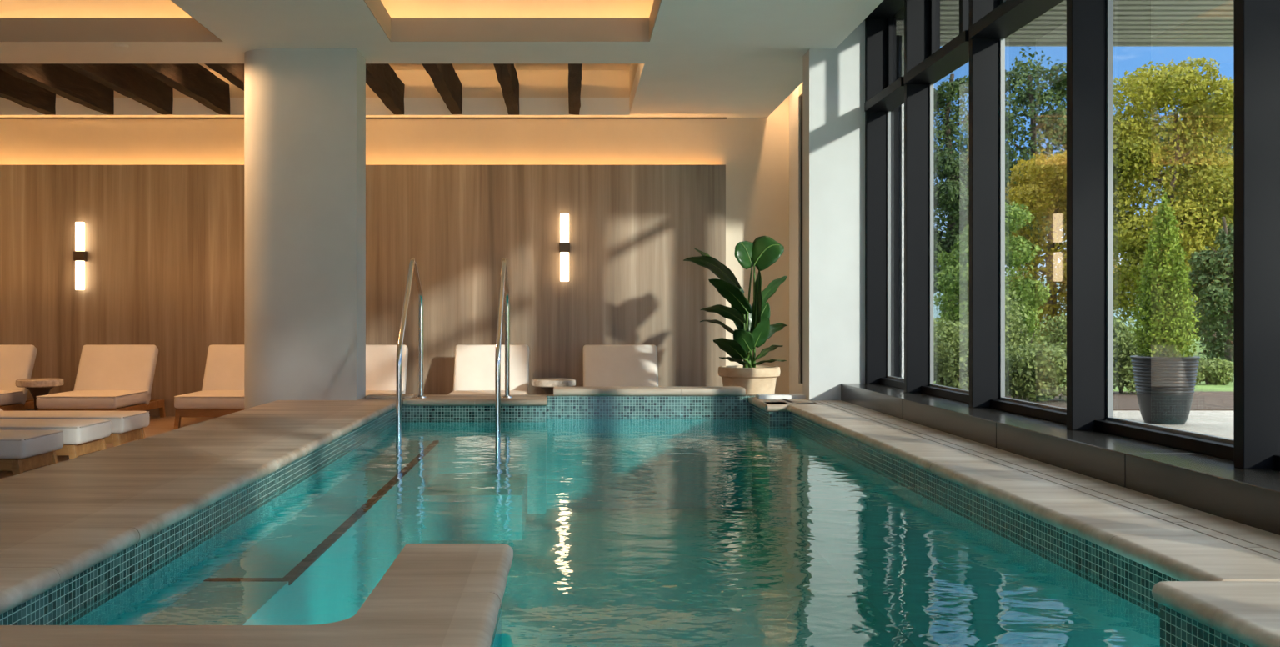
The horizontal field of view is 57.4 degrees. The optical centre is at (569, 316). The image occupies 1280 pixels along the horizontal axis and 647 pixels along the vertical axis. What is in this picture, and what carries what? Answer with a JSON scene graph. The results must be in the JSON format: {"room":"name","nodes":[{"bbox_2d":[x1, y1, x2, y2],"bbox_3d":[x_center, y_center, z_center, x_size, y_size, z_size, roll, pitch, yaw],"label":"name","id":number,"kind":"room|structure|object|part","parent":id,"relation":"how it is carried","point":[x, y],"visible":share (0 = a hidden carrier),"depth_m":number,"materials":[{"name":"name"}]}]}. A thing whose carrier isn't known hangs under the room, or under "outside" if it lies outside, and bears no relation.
{"room":"indoor swimming pool","nodes":[
{"label":"indoor swimming pool","id":0,"kind":"room"},
{"bbox_2d":[0,415,215,479],"bbox_3d":[-3.545,1.140,4.935,11.910,0.120,15.869,0,0,0],"label":"floor","id":1,"kind":"structure","parent":0,"point":[157,425],"depth_m":11.50,"materials":[{"name":"wood"}]},
{"bbox_2d":[0,344,37,410],"bbox_3d":[-6.030,0.687,11.892,0.780,0.786,1.384,0,0,0],"label":"lounge chair","id":2,"kind":"object","parent":1,"relation":"on","point":[17,361],"visible":0.77,"depth_m":12.14,"materials":[{"name":"beige fabric"}]},
{"bbox_2d":[0,390,27,405],"bbox_3d":[-6.030,0.823,11.675,0.780,0.149,0.950,0,0,0],"label":"seat cushion","id":3,"kind":"object","parent":2,"relation":"on","point":[7,397],"depth_m":11.86,"materials":[{"name":"beige fabric"}]},
{"bbox_3d":[-6.030,0.926,11.895,0.760,0.077,1.330,0,0,0],"label":"frame","id":4,"kind":"part","parent":2,"relation":"part of","materials":[{"name":"brown wood"}]},
{"bbox_2d":[0,430,63,474],"bbox_3d":[-4.352,0.715,7.560,1.904,0.731,0.580,0,0,0],"label":"sun lounger","id":5,"kind":"object","parent":1,"relation":"on","point":[21,451],"visible":0.9,"depth_m":7.43,"materials":[{"name":"beige fabric"}]},
{"bbox_3d":[-3.458,0.986,7.309,0.084,0.188,0.052,0,0,0],"label":"leg","id":6,"kind":"part","parent":5,"relation":"part of","materials":[{"name":"brown wood"}]},
{"bbox_3d":[-4.378,0.935,7.560,1.845,0.090,0.540,0,0,0],"label":"frame","id":7,"kind":"part","parent":5,"relation":"part of","materials":[{"name":"brown wood"}]},
{"bbox_2d":[0,430,63,459],"bbox_3d":[-4.025,0.825,7.560,1.250,0.150,0.580,0,0,0],"label":"seat cushion","id":8,"kind":"object","parent":5,"relation":"on","point":[14,444],"depth_m":7.45,"materials":[{"name":"beige fabric"}]},
{"bbox_3d":[-3.458,0.986,7.811,0.084,0.188,0.052,0,0,0],"label":"leg","id":9,"kind":"part","parent":5,"relation":"part of","materials":[{"name":"brown wood"}]},
{"bbox_2d":[15,377,64,410],"bbox_3d":[-5.385,0.857,11.850,0.450,0.447,0.450,0,0,0],"label":"side table","id":10,"kind":"object","parent":1,"relation":"on","point":[37,387],"visible":0.68,"depth_m":11.74,"materials":[{"name":"wood"}]},
{"bbox_2d":[0,419,110,459],"bbox_3d":[-4.352,0.715,8.380,1.904,0.731,0.580,0,0,0],"label":"sun lounger","id":11,"kind":"object","parent":1,"relation":"on","point":[81,437],"visible":0.56,"depth_m":8.23,"materials":[{"name":"beige fabric"}]},
{"bbox_2d":[0,419,110,444],"bbox_3d":[-4.025,0.825,8.380,1.250,0.150,0.580,0,0,0],"label":"seat cushion","id":12,"kind":"object","parent":11,"relation":"on","point":[76,432],"depth_m":8.24,"materials":[{"name":"beige fabric"}]},
{"bbox_3d":[-3.458,0.986,8.129,0.084,0.188,0.052,0,0,0],"label":"leg","id":13,"kind":"part","parent":11,"relation":"part of","materials":[{"name":"brown wood"}]},
{"bbox_3d":[-4.378,0.935,8.380,1.845,0.090,0.540,0,0,0],"label":"frame","id":14,"kind":"part","parent":11,"relation":"part of","materials":[{"name":"brown wood"}]},
{"bbox_3d":[-3.458,0.986,8.631,0.084,0.188,0.052,0,0,0],"label":"leg","id":15,"kind":"part","parent":11,"relation":"part of","materials":[{"name":"brown wood"}]},
{"bbox_2d":[0,408,149,446],"bbox_3d":[-4.352,0.715,9.170,1.904,0.731,0.580,0,0,0],"label":"sun lounger","id":16,"kind":"object","parent":1,"relation":"on","point":[126,426],"visible":0.45,"depth_m":9.01,"materials":[{"name":"beige fabric"}]},
{"bbox_2d":[0,410,149,433],"bbox_3d":[-4.025,0.825,9.170,1.250,0.150,0.580,0,0,0],"label":"seat cushion","id":17,"kind":"object","parent":16,"relation":"on","point":[122,422],"depth_m":9.01,"materials":[{"name":"beige fabric"}]},
{"bbox_3d":[-3.458,0.986,8.919,0.084,0.188,0.052,0,0,0],"label":"leg","id":18,"kind":"part","parent":16,"relation":"part of","materials":[{"name":"brown wood"}]},
{"bbox_3d":[-4.378,0.935,9.170,1.845,0.090,0.540,0,0,0],"label":"frame","id":19,"kind":"part","parent":16,"relation":"part of","materials":[{"name":"brown wood"}]},
{"bbox_3d":[-3.458,0.986,9.421,0.084,0.188,0.052,0,0,0],"label":"leg","id":20,"kind":"part","parent":16,"relation":"part of","materials":[{"name":"brown wood"}]},
{"bbox_2d":[36,344,165,417],"bbox_3d":[-4.745,0.687,11.892,0.780,0.786,1.384,0,0,0],"label":"lounge chair","id":21,"kind":"object","parent":1,"relation":"on","point":[110,377],"visible":0.94,"depth_m":12.09,"materials":[{"name":"beige fabric"}]},
{"bbox_2d":[36,390,150,408],"bbox_3d":[-4.745,0.823,11.675,0.780,0.149,0.950,0,0,0],"label":"seat cushion","id":22,"kind":"object","parent":21,"relation":"on","point":[75,398],"depth_m":11.21,"materials":[{"name":"beige fabric"}]},
{"bbox_3d":[-4.745,0.926,11.895,0.760,0.077,1.330,0,0,0],"label":"frame","id":23,"kind":"part","parent":21,"relation":"part of","materials":[{"name":"brown wood"}]},
{"bbox_2d":[73,344,158,404],"bbox_3d":[-4.745,0.607,12.184,0.780,0.625,0.389,0,0,0],"label":"cushion","id":24,"kind":"object","parent":21,"relation":"on","point":[101,367],"depth_m":12.16,"materials":[{"name":"beige fabric"}]},
{"bbox_3d":[-4.385,0.985,12.543,0.054,0.190,0.084,0,0,0],"label":"leg","id":25,"kind":"part","parent":21,"relation":"part of","materials":[{"name":"brown wood"}]},
{"bbox_2d":[174,344,244,429],"bbox_3d":[-3.420,0.687,11.892,0.780,0.786,1.384,0,0,0],"label":"lounge chair","id":26,"kind":"object","parent":1,"relation":"on","point":[222,393],"visible":0.51,"depth_m":12.04,"materials":[{"name":"beige fabric"}]},
{"bbox_3d":[-3.780,0.985,11.248,0.054,0.190,0.084,0,0,0],"label":"leg","id":27,"kind":"part","parent":26,"relation":"part of","materials":[{"name":"brown wood"}]},
{"bbox_2d":[174,390,244,408],"bbox_3d":[-3.420,0.823,11.675,0.780,0.149,0.950,0,0,0],"label":"seat cushion","id":28,"kind":"object","parent":26,"relation":"on","point":[203,398],"depth_m":11.20,"materials":[{"name":"beige fabric"}]},
{"bbox_3d":[-3.420,0.926,11.895,0.760,0.077,1.330,0,0,0],"label":"frame","id":29,"kind":"part","parent":26,"relation":"part of","materials":[{"name":"brown wood"}]},
{"bbox_2d":[201,344,244,390],"bbox_3d":[-3.420,0.607,12.184,0.780,0.625,0.389,0,0,0],"label":"cushion","id":30,"kind":"object","parent":26,"relation":"on","point":[224,368],"depth_m":12.15,"materials":[{"name":"beige fabric"}]},
{"bbox_2d":[244,48,365,409],"bbox_3d":[-2.225,-0.555,9.730,0.970,3.270,0.420,0,0,0],"label":"column","id":31,"kind":"structure","parent":1,"relation":"on","point":[305,108],"depth_m":9.52,"materials":[{"name":"paint"}]},
{"bbox_2d":[365,344,408,394],"bbox_3d":[-2.100,0.687,11.892,0.780,0.786,1.384,0,0,0],"label":"lounge chair","id":32,"kind":"object","parent":1,"relation":"on","point":[381,359],"visible":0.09,"depth_m":12.15,"materials":[{"name":"beige fabric"}]},
{"bbox_2d":[365,390,404,394],"bbox_3d":[-2.100,0.823,11.675,0.780,0.149,0.950,0,0,0],"label":"seat cushion","id":33,"kind":"object","parent":32,"relation":"on","point":[367,392],"depth_m":11.72,"materials":[{"name":"beige fabric"}]},
{"bbox_2d":[448,344,529,394],"bbox_3d":[-0.820,0.687,11.892,0.780,0.786,1.384,0,0,0],"label":"lounge chair","id":34,"kind":"object","parent":1,"relation":"on","point":[474,364],"visible":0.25,"depth_m":12.15,"materials":[{"name":"beige fabric"}]},
{"bbox_2d":[450,390,528,394],"bbox_3d":[-0.820,0.823,11.675,0.780,0.149,0.950,0,0,0],"label":"seat cushion","id":35,"kind":"object","parent":34,"relation":"on","point":[455,392],"depth_m":11.65,"materials":[{"name":"beige fabric"}]},
{"bbox_2d":[531,377,575,394],"bbox_3d":[-0.165,0.857,11.850,0.450,0.447,0.450,0,0,0],"label":"side table","id":36,"kind":"object","parent":1,"relation":"on","point":[547,384],"visible":0.56,"depth_m":11.70,"materials":[{"name":"wood"}]},
{"bbox_2d":[583,344,658,386],"bbox_3d":[0.527,0.687,11.892,0.780,0.786,1.384,0,0,0],"label":"lounge chair","id":37,"kind":"object","parent":1,"relation":"on","point":[616,365],"visible":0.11,"depth_m":12.17,"materials":[{"name":"beige fabric"}]},
{"bbox_2d":[0,395,1249,646],"bbox_3d":[0.147,1.201,3.665,3.735,1.058,12.929,0,0,0],"label":"basin","id":38,"kind":"object","parent":1,"relation":"in","point":[640,572],"visible":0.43,"depth_m":6.21,"materials":[{"name":"tile"}]},
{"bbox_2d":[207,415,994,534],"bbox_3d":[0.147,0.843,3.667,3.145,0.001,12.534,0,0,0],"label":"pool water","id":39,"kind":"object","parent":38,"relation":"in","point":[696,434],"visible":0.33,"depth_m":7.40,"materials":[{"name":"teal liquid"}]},
{"bbox_2d":[0,385,1279,646],"bbox_3d":[0.315,0.672,3.795,4.078,0.128,12.854,0,0,0],"label":"pool coping","id":40,"kind":"object","parent":38,"relation":"on","point":[1217,587],"visible":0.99,"depth_m":3.83,"materials":[{"name":"stone"}]},
{"bbox_2d":[395,257,426,450],"bbox_3d":[-1.253,0.305,9.194,0.090,1.551,1.336,0,0,0],"label":"pool handrail","id":41,"kind":"object","parent":40,"relation":"on","point":[413,267],"visible":0.97,"depth_m":9.04,"materials":[{"name":"metal"}]},
{"bbox_2d":[495,257,512,462],"bbox_3d":[-0.528,0.305,9.194,0.090,1.551,1.336,0,0,0],"label":"pool handrail","id":42,"kind":"object","parent":40,"relation":"on","point":[503,285],"visible":0.98,"depth_m":8.99,"materials":[{"name":"metal"}]},
{"bbox_2d":[0,394,1279,646],"bbox_3d":[-0.043,0.865,3.805,4.686,0.430,12.809,0,0,0],"label":"pool deck","id":43,"kind":"object","parent":1,"relation":"on","point":[414,603],"visible":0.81,"depth_m":4.08,"materials":[{"name":"stone"}]},
{"bbox_2d":[683,235,787,394],"bbox_3d":[1.598,0.146,11.254,1.011,1.868,0.596,0,0,0],"label":"potted plant","id":44,"kind":"object","parent":1,"relation":"on","point":[752,323],"visible":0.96,"depth_m":11.17,"materials":[{"name":"green plant"}]},
{"bbox_3d":[1.728,0.780,11.254,0.596,0.600,0.596,0,0,0],"label":"pot","id":45,"kind":"part","parent":44,"relation":"part of","materials":[{"name":"ceramic"}]},
{"bbox_2d":[0,95,789,415],"bbox_3d":[-3.450,-0.995,12.815,12.100,4.150,0.322,0,0,0],"label":"wall","id":46,"kind":"structure","parent":0,"point":[159,201],"depth_m":12.65,"materials":[{"name":"beige wood"}]},
{"bbox_2d":[73,221,87,289],"bbox_3d":[-5.285,-0.655,12.595,0.116,0.730,0.118,0,0,0],"label":"wall sconce","id":47,"kind":"object","parent":46,"relation":"attached to","point":[80,255],"visible":1,"depth_m":12.54,"materials":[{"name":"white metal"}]},
{"bbox_2d":[559,213,569,281],"bbox_3d":[-0.058,-0.747,12.595,0.116,0.730,0.118,0,0,0],"label":"wall sconce","id":48,"kind":"object","parent":46,"relation":"attached to","point":[564,244],"visible":1,"depth_m":12.54,"materials":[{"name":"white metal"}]},
{"bbox_2d":[0,0,883,117],"bbox_3d":[-3.375,-2.617,4.935,12.250,0.886,15.869,0,0,0],"label":"ceiling","id":49,"kind":"structure","parent":0,"point":[639,58],"depth_m":9.55,"materials":[{"name":"paint"}]},
{"bbox_2d":[0,69,55,114],"bbox_3d":[-5.638,-2.356,11.378,0.129,0.330,2.570,0,0,0],"label":"ceiling beam","id":50,"kind":"structure","parent":49,"relation":"attached to","point":[27,94],"depth_m":12.01,"materials":[{"name":"brown wood"}]},
{"bbox_2d":[0,63,114,114],"bbox_3d":[-5.007,-2.357,11.378,0.132,0.333,2.570,0,0,0],"label":"ceiling beam","id":51,"kind":"structure","parent":49,"relation":"attached to","point":[57,78],"depth_m":11.50,"materials":[{"name":"brown wood"}]},
{"bbox_2d":[60,63,173,114],"bbox_3d":[-4.368,-2.358,11.378,0.132,0.333,2.570,0,0,0],"label":"ceiling beam","id":52,"kind":"structure","parent":49,"relation":"attached to","point":[128,80],"depth_m":11.52,"materials":[{"name":"brown wood"}]},
{"bbox_3d":[-3.620,-2.184,9.420,0.110,0.020,0.110,0,0,0],"label":"downlight trim","id":53,"kind":"part","parent":49,"relation":"part of","materials":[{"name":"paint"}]},
{"bbox_2d":[131,63,229,114],"bbox_3d":[-3.748,-2.357,11.378,0.130,0.332,2.570,0,0,0],"label":"ceiling beam","id":54,"kind":"structure","parent":49,"relation":"attached to","point":[194,81],"depth_m":11.53,"materials":[{"name":"brown wood"}]},
{"bbox_2d":[204,63,244,90],"bbox_3d":[-3.119,-2.357,11.378,0.133,0.331,2.570,0,0,0],"label":"ceiling beam","id":55,"kind":"structure","parent":49,"relation":"attached to","point":[233,72],"depth_m":10.66,"materials":[{"name":"brown wood"}]},
{"bbox_2d":[365,63,404,114],"bbox_3d":[-1.858,-2.357,11.378,0.131,0.333,2.570,0,0,0],"label":"ceiling beam","id":56,"kind":"structure","parent":49,"relation":"attached to","point":[381,78],"depth_m":11.59,"materials":[{"name":"brown wood"}]},
{"bbox_2d":[421,63,462,114],"bbox_3d":[-1.228,-2.357,11.378,0.131,0.331,2.570,0,0,0],"label":"ceiling beam","id":57,"kind":"structure","parent":49,"relation":"attached to","point":[446,81],"depth_m":11.43,"materials":[{"name":"brown wood"}]},
{"bbox_2d":[493,63,519,114],"bbox_3d":[-0.607,-2.357,11.378,0.130,0.332,2.570,0,0,0],"label":"ceiling beam","id":58,"kind":"structure","parent":49,"relation":"attached to","point":[507,75],"depth_m":11.36,"materials":[{"name":"brown wood"}]},
{"bbox_2d":[568,63,582,114],"bbox_3d":[0.048,-2.357,11.378,0.131,0.331,2.570,0,0,0],"label":"ceiling beam","id":59,"kind":"structure","parent":49,"relation":"attached to","point":[574,69],"depth_m":11.19,"materials":[{"name":"brown wood"}]},
{"bbox_2d":[789,0,904,400],"bbox_3d":[2.337,-0.930,4.913,0.765,4.020,15.826,0,0,0],"label":"wall","id":60,"kind":"structure","parent":0,"point":[832,88],"depth_m":9.53,"materials":[{"name":"paint"}]},
{"bbox_2d":[800,95,802,383],"bbox_3d":[2.495,-0.810,11.049,0.130,3.020,2.498,0,0,0],"label":"wall trim","id":61,"kind":"structure","parent":60,"relation":"in","point":[802,95],"depth_m":12.21,"materials":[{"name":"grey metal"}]},
{"bbox_2d":[864,0,929,392],"bbox_3d":[2.513,-0.938,8.944,0.245,2.964,1.174,0,0,0],"label":"window","id":62,"kind":"structure","parent":60,"relation":"in","point":[884,92],"depth_m":8.88,"materials":[{"name":"grey metal"}]},
{"bbox_3d":[2.605,-2.078,8.947,0.060,0.685,1.048,0,0,0],"label":"frame","id":63,"kind":"part","parent":62,"relation":"part of","materials":[{"name":"grey metal"}]},
{"bbox_3d":[2.560,0.519,8.947,0.090,0.050,1.048,0,0,0],"label":"rail","id":64,"kind":"part","parent":62,"relation":"part of","materials":[{"name":"grey metal"}]},
{"bbox_2d":[904,0,999,407],"bbox_3d":[2.513,-0.938,7.673,0.245,2.964,1.368,0,0,0],"label":"window","id":65,"kind":"structure","parent":60,"relation":"in","point":[982,55],"depth_m":6.99,"materials":[{"name":"grey metal"}]},
{"bbox_3d":[2.560,0.519,7.706,0.090,0.050,1.302,0,0,0],"label":"rail","id":66,"kind":"part","parent":65,"relation":"part of","materials":[{"name":"grey metal"}]},
{"bbox_3d":[2.605,-2.078,7.706,0.060,0.685,1.302,0,0,0],"label":"frame","id":67,"kind":"part","parent":65,"relation":"part of","materials":[{"name":"grey metal"}]},
{"bbox_2d":[969,0,1106,429],"bbox_3d":[2.513,-0.938,6.295,0.245,2.964,1.389,0,0,0],"label":"window","id":68,"kind":"structure","parent":60,"relation":"in","point":[1086,19],"depth_m":5.60,"materials":[{"name":"grey metal"}]},
{"bbox_3d":[2.560,0.519,6.328,0.090,0.050,1.323,0,0,0],"label":"rail","id":69,"kind":"part","parent":68,"relation":"part of","materials":[{"name":"grey metal"}]},
{"bbox_2d":[840,383,1279,534],"bbox_3d":[2.480,0.812,4.763,0.540,0.536,9.521,0,0,0],"label":"window sill","id":70,"kind":"structure","parent":60,"relation":"attached to","point":[1207,483],"depth_m":4.90,"materials":[{"name":"stone"}]},
{"bbox_2d":[1094,0,1279,468],"bbox_3d":[2.513,-0.938,4.886,0.245,2.964,1.427,0,0,0],"label":"window","id":71,"kind":"structure","parent":60,"relation":"in","point":[1256,440],"depth_m":4.17,"materials":[{"name":"grey metal"}]},
{"bbox_3d":[2.560,0.519,4.920,0.090,0.050,1.361,0,0,0],"label":"rail","id":72,"kind":"part","parent":71,"relation":"part of","materials":[{"name":"grey metal"}]},
{"bbox_2d":[1273,455,1279,469],"bbox_3d":[2.513,-0.938,3.478,0.245,2.964,1.389,0,0,0],"label":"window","id":73,"kind":"structure","parent":60,"relation":"in","point":[1276,457],"depth_m":4.15,"materials":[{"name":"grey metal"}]},
{"bbox_2d":[890,35,904,378],"bbox_3d":[2.915,-0.770,10.554,0.230,3.500,0.215,0,0,0],"label":"wall","id":74,"kind":"structure","parent":0,"point":[897,114],"depth_m":10.45,"materials":[{"name":"white paint"}]},
{"bbox_2d":[896,0,1233,46],"bbox_3d":[5.875,-2.635,9.865,6.250,0.270,1.852,0,0,0],"label":"eave","id":75,"kind":"object","parent":74,"relation":"attached to","point":[1136,22],"visible":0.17,"depth_m":10.11},
{"bbox_2d":[933,276,1195,325],"bbox_3d":[80.000,-3.187,205.000,240.000,10.334,110.000,0,0,0],"label":"hill","id":76,"kind":"object","parent":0,"point":[936,312],"visible":0.02,"depth_m":167.02,"materials":[{"name":"green plant"}]},
{"bbox_2d":[933,381,1233,390],"bbox_3d":[6.875,1.030,16.350,8.250,0.100,2.300,0,0,0],"label":"ground strip","id":77,"kind":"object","parent":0,"point":[1202,386],"visible":0.11,"depth_m":16.24,"materials":[{"name":"green plant"}]},
{"bbox_2d":[954,295,1024,377],"bbox_3d":[6.001,0.388,16.799,1.005,1.428,0.974,0,0,0],"label":"shrub","id":78,"kind":"object","parent":77,"relation":"on","point":[1014,304],"visible":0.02,"depth_m":16.77,"materials":[{"name":"green plant"}]},
{"bbox_2d":[1032,311,1066,354],"bbox_3d":[6.995,0.449,16.130,1.089,1.071,0.854,0,0,0],"label":"shrub","id":79,"kind":"object","parent":77,"relation":"on","point":[1060,334],"visible":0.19,"depth_m":16.19,"materials":[{"name":"green plant"}]},
{"bbox_2d":[1195,357,1233,384],"bbox_3d":[9.231,0.794,16.957,0.834,0.425,0.505,0,0,11],"label":"shrub","id":80,"kind":"object","parent":77,"relation":"on","point":[1212,371],"visible":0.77,"depth_m":16.79,"materials":[{"name":"green plant"}]},
{"bbox_2d":[933,325,1233,381],"bbox_3d":[15.000,1.030,68.750,150.000,0.100,102.500,0,0,0],"label":"lawn","id":81,"kind":"structure","parent":0,"point":[1196,353],"depth_m":35.64,"materials":[{"name":"green plant"}]},
{"bbox_2d":[933,73,968,320],"bbox_3d":[13.421,-3.773,40.917,3.188,9.513,3.409,0,0,-3],"label":"pine tree","id":82,"kind":"object","parent":81,"relation":"on","point":[950,196],"visible":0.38,"depth_m":40.24,"materials":[{"name":"green plant"}]},
{"bbox_2d":[933,200,1050,339],"bbox_3d":[8.600,-0.693,23.954,2.313,3.352,2.396,0,0,4],"label":"leafy tree","id":83,"kind":"object","parent":81,"relation":"on","point":[956,287],"visible":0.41,"depth_m":23.50,"materials":[{"name":"green plant"}]},
{"bbox_2d":[965,46,1066,334],"bbox_3d":[18.362,-4.875,46.036,5.035,11.715,4.642,0,0,-31],"label":"pine tree","id":84,"kind":"object","parent":81,"relation":"on","point":[1052,116],"visible":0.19,"depth_m":45.32,"materials":[{"name":"green plant"}]},
{"bbox_2d":[1005,148,1128,344],"bbox_3d":[14.113,-1.956,33.929,3.835,5.883,3.512,0,0,15],"label":"maple tree","id":85,"kind":"object","parent":81,"relation":"on","point":[1042,174],"visible":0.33,"depth_m":33.39,"materials":[{"name":"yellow plant"}]},
{"bbox_2d":[1113,56,1233,320],"bbox_3d":[15.297,-2.863,29.856,4.840,7.689,4.748,0,0,-29],"label":"maple tree","id":86,"kind":"object","parent":81,"relation":"on","point":[1136,156],"visible":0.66,"depth_m":29.08,"materials":[{"name":"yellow plant"}]},
{"bbox_2d":[1154,97,1233,342],"bbox_3d":[23.203,-3.328,41.947,4.262,9.030,4.850,0,0,23],"label":"pine tree","id":87,"kind":"object","parent":81,"relation":"on","point":[1164,128],"visible":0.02,"depth_m":41.30,"materials":[{"name":"green plant"}]},
{"bbox_2d":[1184,216,1233,361],"bbox_3d":[14.692,-0.265,25.972,1.990,3.922,1.772,0,0,0],"label":"bush","id":88,"kind":"object","parent":81,"relation":"on","point":[1210,266],"visible":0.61,"depth_m":25.83,"materials":[{"name":"green plant"}]},
{"bbox_2d":[1005,390,1233,409],"bbox_3d":[6.875,1.020,13.700,8.250,0.100,3.000,0,0,0],"label":"bed","id":89,"kind":"object","parent":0,"point":[1202,400],"depth_m":13.38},
{"bbox_2d":[933,316,1005,389],"bbox_3d":[4.260,0.535,13.218,1.339,1.087,1.077,0,0,0],"label":"shrub","id":90,"kind":"object","parent":89,"relation":"on","point":[948,365],"visible":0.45,"depth_m":13.02,"materials":[{"name":"green plant"}]},
{"bbox_3d":[4.295,0.679,13.190,0.412,0.612,0.403,0,0,0],"label":"stem","id":91,"kind":"part","parent":90,"relation":"part of","materials":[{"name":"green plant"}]},
{"bbox_2d":[1005,289,1059,394],"bbox_3d":[5.544,0.386,14.569,1.068,1.468,0.713,0,0,0],"label":"shrub","id":92,"kind":"object","parent":89,"relation":"on","point":[1013,335],"visible":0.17,"depth_m":14.45,"materials":[{"name":"green plant"}]},
{"bbox_3d":[5.625,0.569,14.616,0.193,0.830,0.459,0,0,-42],"label":"stem","id":93,"kind":"part","parent":92,"relation":"part of","materials":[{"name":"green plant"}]},
{"bbox_2d":[1005,340,1066,401],"bbox_3d":[5.578,0.648,13.575,1.299,0.750,1.053,0,0,0],"label":"shrub","id":94,"kind":"object","parent":89,"relation":"on","point":[1037,367],"visible":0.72,"depth_m":13.29,"materials":[{"name":"green plant"}]},
{"bbox_2d":[1113,316,1149,394],"bbox_3d":[7.018,0.517,14.751,1.054,1.063,0.813,0,0,-19],"label":"shrub","id":95,"kind":"object","parent":89,"relation":"on","point":[1123,347],"visible":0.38,"depth_m":14.65,"materials":[{"name":"green plant"}]},
{"bbox_3d":[7.005,0.651,14.828,0.336,0.664,0.157,0,0,15],"label":"stem","id":96,"kind":"part","parent":95,"relation":"part of","materials":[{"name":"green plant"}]},
{"bbox_2d":[1130,355,1199,424],"bbox_3d":[5.489,0.671,10.769,0.580,0.618,0.580,0,0,0],"label":"pot","id":97,"kind":"object","parent":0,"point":[1165,384],"depth_m":10.58,"materials":[{"name":"grey ceramic"}]},
{"bbox_2d":[1113,410,1233,439],"bbox_3d":[5.475,1.030,3.100,5.450,0.100,18.200,0,0,0],"label":"patio","id":98,"kind":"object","parent":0,"point":[1215,422],"depth_m":10.93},
{"bbox_2d":[1128,187,1201,424],"bbox_3d":[5.493,-0.106,10.768,0.587,2.172,0.594,0,0,-26],"label":"potted topiary","id":99,"kind":"object","parent":98,"relation":"on","point":[1165,377],"visible":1,"depth_m":10.64,"materials":[{"name":"plant"}]}
]}

